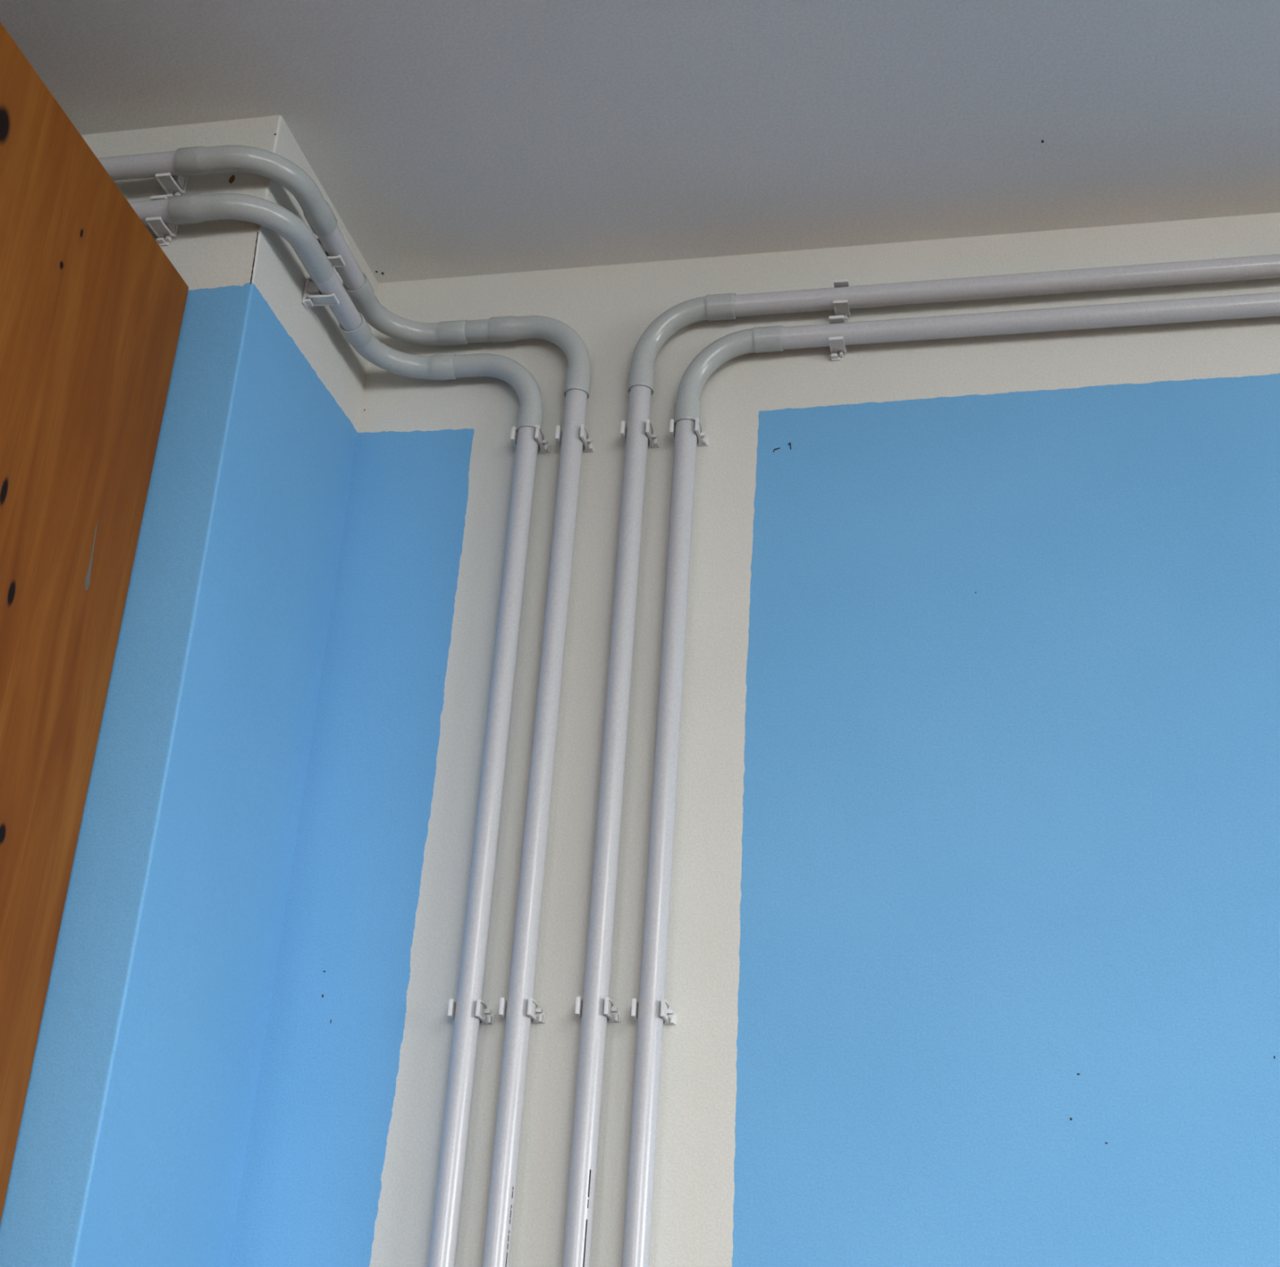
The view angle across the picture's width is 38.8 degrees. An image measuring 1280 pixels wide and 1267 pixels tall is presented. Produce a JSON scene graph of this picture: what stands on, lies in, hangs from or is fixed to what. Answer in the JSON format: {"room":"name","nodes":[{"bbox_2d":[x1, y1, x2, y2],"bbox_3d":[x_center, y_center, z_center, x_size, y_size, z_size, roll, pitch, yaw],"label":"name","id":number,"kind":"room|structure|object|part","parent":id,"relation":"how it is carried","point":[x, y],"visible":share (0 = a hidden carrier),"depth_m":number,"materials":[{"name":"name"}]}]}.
{"room":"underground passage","nodes":[
{"label":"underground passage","id":0,"kind":"room"},
{"bbox_2d":[0,115,377,1266],"bbox_3d":[-1.261,0.847,2.064,1.604,3.000,0.555,-2,-26,12],"label":"wall column","id":1,"kind":"structure","parent":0,"point":[131,1149],"depth_m":2.03,"materials":[{"name":"blue paint"}]},
{"bbox_2d":[145,195,177,246],"bbox_3d":[-0.584,-0.505,2.226,0.019,0.044,0.042,-2,-26,12],"label":"clip","id":2,"kind":"object","parent":1,"relation":"attached to","point":[164,232],"visible":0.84,"depth_m":2.22,"materials":[{"name":"grey plastic"}]},
{"bbox_3d":[-0.585,-0.494,2.220,0.019,0.008,0.039,-2,-26,12],"label":"arm","id":3,"kind":"part","parent":2,"relation":"part of","materials":[{"name":"grey plastic"}]},
{"bbox_2d":[155,173,187,199],"bbox_3d":[-0.580,-0.566,2.254,0.019,0.044,0.042,-2,-26,12],"label":"clip","id":4,"kind":"object","parent":1,"relation":"attached to","point":[174,185],"visible":0.67,"depth_m":2.25,"materials":[{"name":"grey plastic"}]},
{"bbox_3d":[-0.581,-0.555,2.249,0.019,0.008,0.039,-2,-26,12],"label":"arm","id":5,"kind":"part","parent":4,"relation":"part of","materials":[{"name":"grey plastic"}]},
{"bbox_2d":[302,271,342,307],"bbox_3d":[-0.408,-0.439,2.338,0.042,0.044,0.019,-2,-26,12],"label":"clip","id":6,"kind":"object","parent":1,"relation":"attached to","point":[312,296],"visible":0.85,"depth_m":2.33,"materials":[{"name":"grey plastic"}]},
{"bbox_3d":[-0.409,-0.429,2.333,0.039,0.008,0.019,-2,-26,12],"label":"arm","id":7,"kind":"part","parent":6,"relation":"part of","materials":[{"name":"grey plastic"}]},
{"bbox_2d":[316,234,348,267],"bbox_3d":[-0.405,-0.494,2.364,0.042,0.044,0.019,-2,-26,12],"label":"clip","id":8,"kind":"object","parent":1,"relation":"attached to","point":[337,261],"visible":0.29,"depth_m":2.36,"materials":[{"name":"grey plastic"}]},
{"bbox_3d":[-0.405,-0.483,2.359,0.039,0.008,0.019,-2,-26,12],"label":"arm","id":9,"kind":"part","parent":8,"relation":"part of","materials":[{"name":"grey plastic"}]},
{"bbox_2d":[0,0,1279,283],"bbox_3d":[0.870,-2.136,-0.866,7.600,0.150,7.400,-2,-26,12],"label":"ceiling","id":10,"kind":"structure","parent":0,"point":[446,138],"depth_m":2.24,"materials":[{"name":"paint"}]},
{"bbox_2d":[228,212,1279,1266],"bbox_3d":[2.284,0.802,1.466,5.615,3.000,0.200,-2,-26,12],"label":"wall","id":11,"kind":"structure","parent":0,"point":[973,954],"depth_m":2.14,"materials":[{"name":"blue paint"}]},
{"bbox_2d":[128,193,543,1266],"bbox_3d":[-1.009,0.790,1.734,1.618,2.849,0.349,4,-25,-1],"label":"conduit","id":12,"kind":"object","parent":11,"relation":"attached to","point":[192,208],"visible":0.98,"depth_m":2.20,"materials":[{"name":"grey plastic"}]},
{"bbox_2d":[97,145,591,1266],"bbox_3d":[-0.977,0.758,1.743,1.679,2.919,0.357,4,-25,-1],"label":"conduit","id":13,"kind":"object","parent":11,"relation":"attached to","point":[200,160],"visible":0.96,"depth_m":2.23,"materials":[{"name":"grey plastic"}]},
{"bbox_2d":[447,999,494,1024],"bbox_3d":[-0.193,0.433,2.083,0.044,0.019,0.040,-2,-26,12],"label":"clip","id":14,"kind":"object","parent":11,"relation":"attached to","point":[486,1017],"visible":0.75,"depth_m":2.08,"materials":[{"name":"grey plastic"}]},
{"bbox_3d":[-0.212,0.434,2.087,0.006,0.019,0.036,-5,-27,18],"label":"arm","id":15,"kind":"part","parent":14,"relation":"part of","materials":[{"name":"grey plastic"}]},
{"bbox_3d":[-0.180,0.433,2.080,0.006,0.019,0.036,1,-25,6],"label":"arm","id":16,"kind":"part","parent":14,"relation":"part of","materials":[{"name":"grey plastic"}]},
{"bbox_2d":[498,997,545,1022],"bbox_3d":[-0.134,0.429,2.071,0.044,0.019,0.040,-2,-26,12],"label":"clip","id":17,"kind":"object","parent":11,"relation":"attached to","point":[536,1015],"visible":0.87,"depth_m":2.07,"materials":[{"name":"grey plastic"}]},
{"bbox_3d":[-0.152,0.430,2.075,0.006,0.019,0.036,-5,-27,18],"label":"arm","id":18,"kind":"part","parent":17,"relation":"part of","materials":[{"name":"grey plastic"}]},
{"bbox_3d":[-0.121,0.429,2.068,0.006,0.019,0.036,1,-25,6],"label":"arm","id":19,"kind":"part","parent":17,"relation":"part of","materials":[{"name":"grey plastic"}]},
{"bbox_2d":[510,425,551,453],"bbox_3d":[-0.144,-0.256,2.407,0.044,0.019,0.040,-2,-26,12],"label":"clip","id":20,"kind":"object","parent":11,"relation":"attached to","point":[543,447],"visible":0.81,"depth_m":2.40,"materials":[{"name":"grey plastic"}]},
{"bbox_3d":[-0.163,-0.255,2.411,0.006,0.019,0.036,-5,-27,18],"label":"arm","id":21,"kind":"part","parent":20,"relation":"part of","materials":[{"name":"grey plastic"}]},
{"bbox_3d":[-0.132,-0.257,2.404,0.006,0.019,0.036,1,-25,6],"label":"arm","id":22,"kind":"part","parent":20,"relation":"part of","materials":[{"name":"grey plastic"}]},
{"bbox_2d":[555,424,595,453],"bbox_3d":[-0.085,-0.256,2.393,0.044,0.019,0.040,-2,-26,12],"label":"clip","id":23,"kind":"object","parent":11,"relation":"attached to","point":[588,446],"visible":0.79,"depth_m":2.39,"materials":[{"name":"grey plastic"}]},
{"bbox_3d":[-0.103,-0.255,2.397,0.006,0.019,0.036,-5,-27,18],"label":"arm","id":24,"kind":"part","parent":23,"relation":"part of","materials":[{"name":"grey plastic"}]},
{"bbox_3d":[-0.072,-0.256,2.390,0.006,0.019,0.036,1,-25,6],"label":"arm","id":25,"kind":"part","parent":23,"relation":"part of","materials":[{"name":"grey plastic"}]},
{"bbox_2d":[574,996,621,1022],"bbox_3d":[-0.047,0.425,2.054,0.044,0.019,0.040,-2,-26,12],"label":"clip","id":26,"kind":"object","parent":11,"relation":"attached to","point":[612,1014],"visible":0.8,"depth_m":2.05,"materials":[{"name":"grey plastic"}]},
{"bbox_3d":[-0.066,0.425,2.057,0.006,0.019,0.036,-5,-27,18],"label":"arm","id":27,"kind":"part","parent":26,"relation":"part of","materials":[{"name":"grey plastic"}]},
{"bbox_3d":[-0.034,0.424,2.051,0.006,0.019,0.036,1,-25,6],"label":"arm","id":28,"kind":"part","parent":26,"relation":"part of","materials":[{"name":"grey plastic"}]},
{"bbox_2d":[620,419,659,448],"bbox_3d":[0.001,-0.260,2.376,0.044,0.019,0.040,-2,-26,12],"label":"clip","id":29,"kind":"object","parent":11,"relation":"attached to","point":[653,442],"visible":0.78,"depth_m":2.37,"materials":[{"name":"grey plastic"}]},
{"bbox_3d":[-0.018,-0.260,2.380,0.006,0.019,0.036,-5,-27,18],"label":"arm","id":30,"kind":"part","parent":29,"relation":"part of","materials":[{"name":"grey plastic"}]},
{"bbox_3d":[0.013,-0.261,2.373,0.006,0.019,0.036,1,-25,6],"label":"arm","id":31,"kind":"part","parent":29,"relation":"part of","materials":[{"name":"grey plastic"}]},
{"bbox_2d":[631,998,676,1024],"bbox_3d":[0.016,0.424,2.039,0.044,0.019,0.040,-2,-26,12],"label":"clip","id":32,"kind":"object","parent":11,"relation":"attached to","point":[669,1018],"visible":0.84,"depth_m":2.03,"materials":[{"name":"grey plastic"}]},
{"bbox_3d":[-0.003,0.425,2.043,0.006,0.019,0.036,-5,-27,18],"label":"arm","id":33,"kind":"part","parent":32,"relation":"part of","materials":[{"name":"grey plastic"}]},
{"bbox_3d":[0.029,0.423,2.036,0.006,0.019,0.036,1,-25,6],"label":"arm","id":34,"kind":"part","parent":32,"relation":"part of","materials":[{"name":"grey plastic"}]},
{"bbox_2d":[669,417,708,446],"bbox_3d":[0.064,-0.261,2.361,0.044,0.019,0.040,-2,-26,12],"label":"clip","id":35,"kind":"object","parent":11,"relation":"attached to","point":[702,441],"visible":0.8,"depth_m":2.36,"materials":[{"name":"grey plastic"}]},
{"bbox_3d":[0.045,-0.260,2.365,0.006,0.019,0.036,-5,-27,18],"label":"arm","id":36,"kind":"part","parent":35,"relation":"part of","materials":[{"name":"grey plastic"}]},
{"bbox_3d":[0.076,-0.261,2.358,0.006,0.019,0.036,1,-25,6],"label":"arm","id":37,"kind":"part","parent":35,"relation":"part of","materials":[{"name":"grey plastic"}]},
{"bbox_2d":[828,315,846,361],"bbox_3d":[0.258,-0.386,2.377,0.019,0.044,0.040,-2,-26,12],"label":"clip","id":38,"kind":"object","parent":11,"relation":"attached to","point":[837,347],"visible":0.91,"depth_m":2.37,"materials":[{"name":"grey plastic"}]},
{"bbox_3d":[0.259,-0.402,2.385,0.019,0.008,0.036,-2,-26,12],"label":"arm","id":39,"kind":"part","parent":38,"relation":"part of","materials":[{"name":"grey plastic"}]},
{"bbox_3d":[0.258,-0.375,2.372,0.019,0.008,0.036,-2,-26,12],"label":"arm","id":40,"kind":"part","parent":38,"relation":"part of","materials":[{"name":"grey plastic"}]},
{"bbox_2d":[832,279,850,320],"bbox_3d":[0.267,-0.438,2.401,0.019,0.044,0.040,-2,-26,12],"label":"clip","id":41,"kind":"object","parent":11,"relation":"attached to","point":[841,307],"visible":0.7,"depth_m":2.39,"materials":[{"name":"grey plastic"}]},
{"bbox_3d":[0.268,-0.454,2.408,0.019,0.008,0.036,-2,-26,12],"label":"arm","id":42,"kind":"part","parent":41,"relation":"part of","materials":[{"name":"grey plastic"}]},
{"bbox_3d":[0.266,-0.427,2.395,0.019,0.008,0.036,-2,-26,12],"label":"arm","id":43,"kind":"part","parent":41,"relation":"part of","materials":[{"name":"grey plastic"}]},
{"bbox_2d":[562,253,1279,1266],"bbox_3d":[2.440,0.778,1.301,5.198,2.917,0.034,-2,-26,12],"label":"conduit","id":44,"kind":"object","parent":11,"relation":"attached to","point":[588,1090],"visible":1,"depth_m":2.28,"materials":[{"name":"grey plastic"}]},
{"bbox_2d":[621,292,1279,1266],"bbox_3d":[2.469,0.804,1.282,5.135,2.858,0.034,-2,-26,12],"label":"conduit","id":45,"kind":"object","parent":11,"relation":"attached to","point":[648,1048],"visible":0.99,"depth_m":2.25,"materials":[{"name":"grey plastic"}]},
{"bbox_3d":[0.682,0.686,-2.196,7.600,0.100,7.400,-2,-26,12],"label":"floor","id":46,"kind":"structure","parent":0,"visible":0},
{"bbox_2d":[0,22,188,1222],"bbox_3d":[-1.150,0.695,1.420,0.941,2.736,0.650,-2,-26,12],"label":"tall cabinet","id":47,"kind":"object","parent":46,"relation":"on","point":[92,307],"visible":1,"depth_m":1.87,"materials":[{"name":"brown wood"}]}
]}

